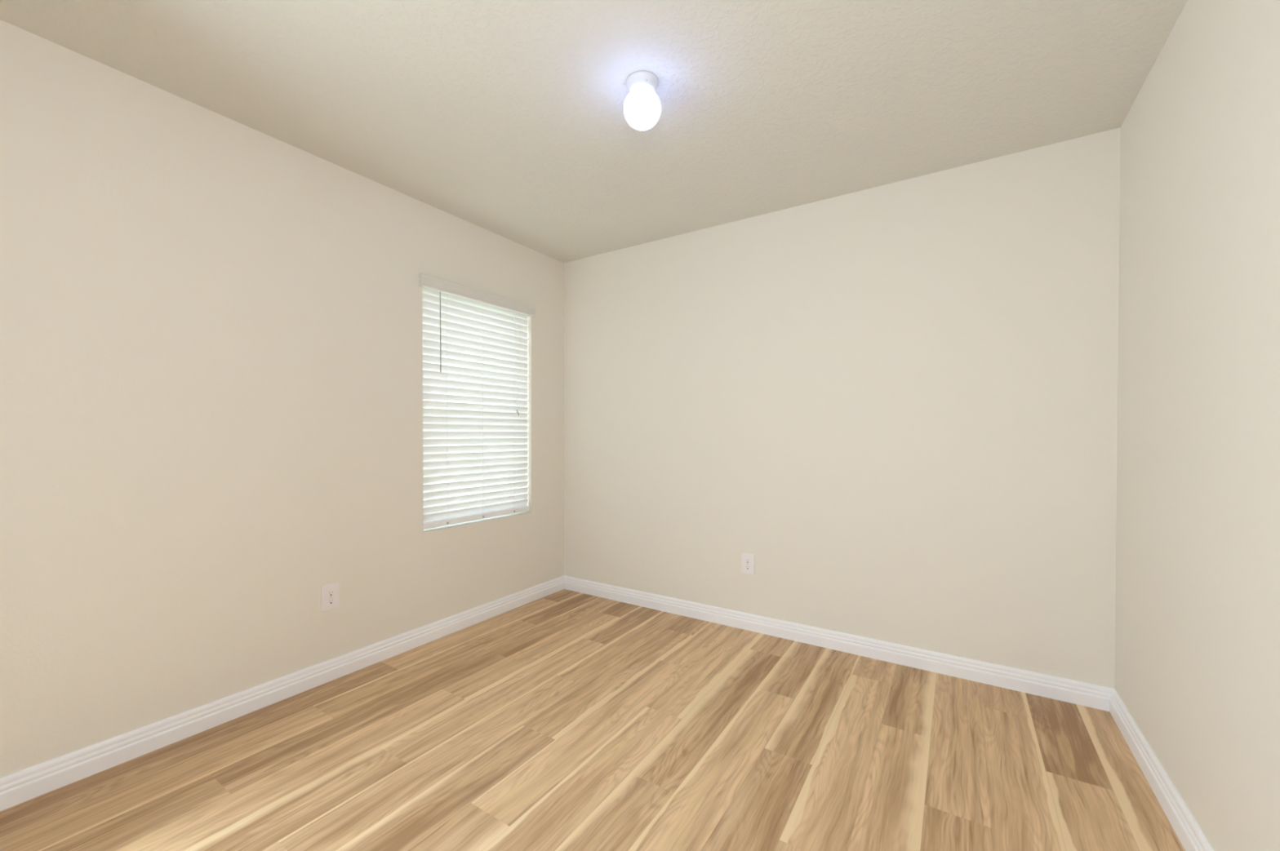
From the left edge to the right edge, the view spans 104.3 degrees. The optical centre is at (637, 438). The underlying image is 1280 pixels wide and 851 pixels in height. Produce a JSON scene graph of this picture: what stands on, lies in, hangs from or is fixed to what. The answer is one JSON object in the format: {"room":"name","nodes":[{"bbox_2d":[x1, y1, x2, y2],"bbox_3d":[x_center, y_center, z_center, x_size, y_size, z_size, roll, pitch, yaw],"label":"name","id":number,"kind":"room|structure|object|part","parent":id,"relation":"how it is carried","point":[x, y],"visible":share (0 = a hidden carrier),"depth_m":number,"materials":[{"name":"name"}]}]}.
{"room":"empty room","nodes":[
{"label":"empty room","id":0,"kind":"room"},
{"bbox_2d":[0,19,564,777],"bbox_3d":[-1.608,-0.082,2.470,0.200,2.540,3.500,0,1,33],"label":"wall","id":1,"kind":"structure","parent":0,"point":[211,322],"depth_m":2.02,"materials":[{"name":"white paint"}]},
{"bbox_2d":[0,575,564,811],"bbox_3d":[-1.517,1.139,2.423,0.019,0.099,3.500,0,1,33],"label":"baseboard","id":2,"kind":"structure","parent":1,"relation":"attached to","point":[28,784],"depth_m":2.08,"materials":[{"name":"white paint"}]},
{"bbox_2d":[320,582,339,613],"bbox_3d":[-1.506,0.781,2.443,0.009,0.126,0.084,0,1,33],"label":"wall outlet","id":3,"kind":"object","parent":1,"relation":"attached to","point":[330,593],"visible":1,"depth_m":2.44,"materials":[{"name":"white plastic"}]},
{"bbox_2d":[327,598,334,604],"bbox_3d":[-1.504,0.801,2.441,0.003,0.028,0.034,0,1,33],"label":"receptacle","id":4,"kind":"object","parent":3,"relation":"attached to","point":[330,601],"depth_m":2.44,"materials":[{"name":"grey plastic"}]},
{"bbox_2d":[327,590,334,596],"bbox_3d":[-1.504,0.762,2.441,0.003,0.028,0.034,0,1,33],"label":"receptacle","id":5,"kind":"object","parent":3,"relation":"attached to","point":[330,593],"depth_m":2.44,"materials":[{"name":"grey plastic"}]},
{"bbox_2d":[418,272,535,529],"bbox_3d":[-1.014,-0.207,3.229,0.095,1.470,0.903,0,1,33],"label":"window blind","id":6,"kind":"object","parent":1,"relation":"attached to","point":[475,371],"visible":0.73,"depth_m":3.19,"materials":[{"name":"white plastic"}]},
{"bbox_3d":[-1.171,-0.202,3.026,0.044,1.396,0.001,0,1,33],"label":"ladder cord","id":7,"kind":"part","parent":6,"relation":"part of","materials":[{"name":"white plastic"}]},
{"bbox_3d":[-1.030,0.509,3.253,0.048,0.036,0.856,0,1,33],"label":"rail","id":8,"kind":"part","parent":6,"relation":"part of","materials":[{"name":"white paint"}]},
{"bbox_3d":[-1.025,-0.204,3.253,0.044,1.396,0.001,0,1,33],"label":"ladder cord","id":9,"kind":"part","parent":6,"relation":"part of","materials":[{"name":"white fabric"}]},
{"bbox_3d":[-0.878,-0.206,3.480,0.044,1.396,0.001,0,1,33],"label":"ladder cord","id":10,"kind":"part","parent":6,"relation":"part of","materials":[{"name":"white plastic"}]},
{"bbox_3d":[-0.838,-0.546,3.485,0.002,0.700,0.020,0,1,33],"label":"lift cord","id":11,"kind":"part","parent":6,"relation":"part of","materials":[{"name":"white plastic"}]},
{"bbox_2d":[423,511,531,532],"bbox_3d":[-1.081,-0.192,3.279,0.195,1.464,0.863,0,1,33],"label":"window sill","id":12,"kind":"structure","parent":1,"relation":"in","point":[522,513],"depth_m":3.19,"materials":[{"name":"white paint"}]},
{"bbox_2d":[0,589,1185,850],"bbox_3d":[-0.600,1.214,0.938,3.172,0.020,5.000,0,1,33],"label":"floor","id":13,"kind":"structure","parent":0,"point":[564,720],"depth_m":1.85,"materials":[{"name":"wood"}]},
{"bbox_2d":[0,0,1187,262],"bbox_3d":[-0.543,-1.397,0.996,3.572,0.120,5.200,0,1,33],"label":"ceiling","id":14,"kind":"structure","parent":0,"point":[505,118],"depth_m":1.87,"materials":[{"name":"white paint"}]},
{"bbox_2d":[623,71,661,130],"bbox_3d":[0.019,-1.260,1.879,0.140,0.169,0.140,0,1,33],"label":"ceiling light","id":15,"kind":"object","parent":14,"relation":"attached to","point":[642,106],"visible":1,"depth_m":1.83,"materials":[{"name":"white glass"}]},
{"bbox_2d":[564,127,1120,688],"bbox_3d":[0.812,-0.086,3.109,3.572,2.540,0.200,0,1,33],"label":"wall","id":16,"kind":"structure","parent":0,"point":[899,399],"depth_m":2.68,"materials":[{"name":"white paint"}]},
{"bbox_2d":[741,553,755,575],"bbox_3d":[0.684,0.778,3.074,0.084,0.126,0.009,0,1,33],"label":"wall outlet","id":17,"kind":"object","parent":16,"relation":"attached to","point":[748,561],"visible":1,"depth_m":3.07,"materials":[{"name":"white plastic"}]},
{"bbox_2d":[745,564,750,569],"bbox_3d":[0.683,0.797,3.072,0.034,0.028,0.003,0,1,33],"label":"receptacle","id":18,"kind":"object","parent":17,"relation":"attached to","point":[747,566],"depth_m":3.07,"materials":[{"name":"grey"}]},
{"bbox_2d":[745,558,750,564],"bbox_3d":[0.683,0.758,3.072,0.034,0.028,0.003,0,1,33],"label":"receptacle","id":19,"kind":"object","parent":17,"relation":"attached to","point":[747,560],"depth_m":3.07,"materials":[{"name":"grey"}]},
{"bbox_2d":[564,575,1113,711],"bbox_3d":[0.752,1.135,3.029,3.172,0.099,0.019,0,1,33],"label":"baseboard","id":20,"kind":"structure","parent":16,"relation":"attached to","point":[1079,693],"depth_m":2.68,"materials":[{"name":"white paint"}]},
{"bbox_2d":[1114,0,1279,850],"bbox_3d":[1.170,-0.060,0.556,0.200,2.540,3.700,0,1,33],"label":"wall","id":21,"kind":"structure","parent":0,"point":[1197,601],"depth_m":1.40,"materials":[{"name":"white paint"}]},
{"bbox_2d":[1109,688,1213,850],"bbox_3d":[1.131,1.159,0.711,0.019,0.099,3.500,0,1,33],"label":"baseboard","id":22,"kind":"structure","parent":21,"relation":"attached to","point":[1189,834],"depth_m":1.64,"materials":[{"name":"white paint"}]}
]}

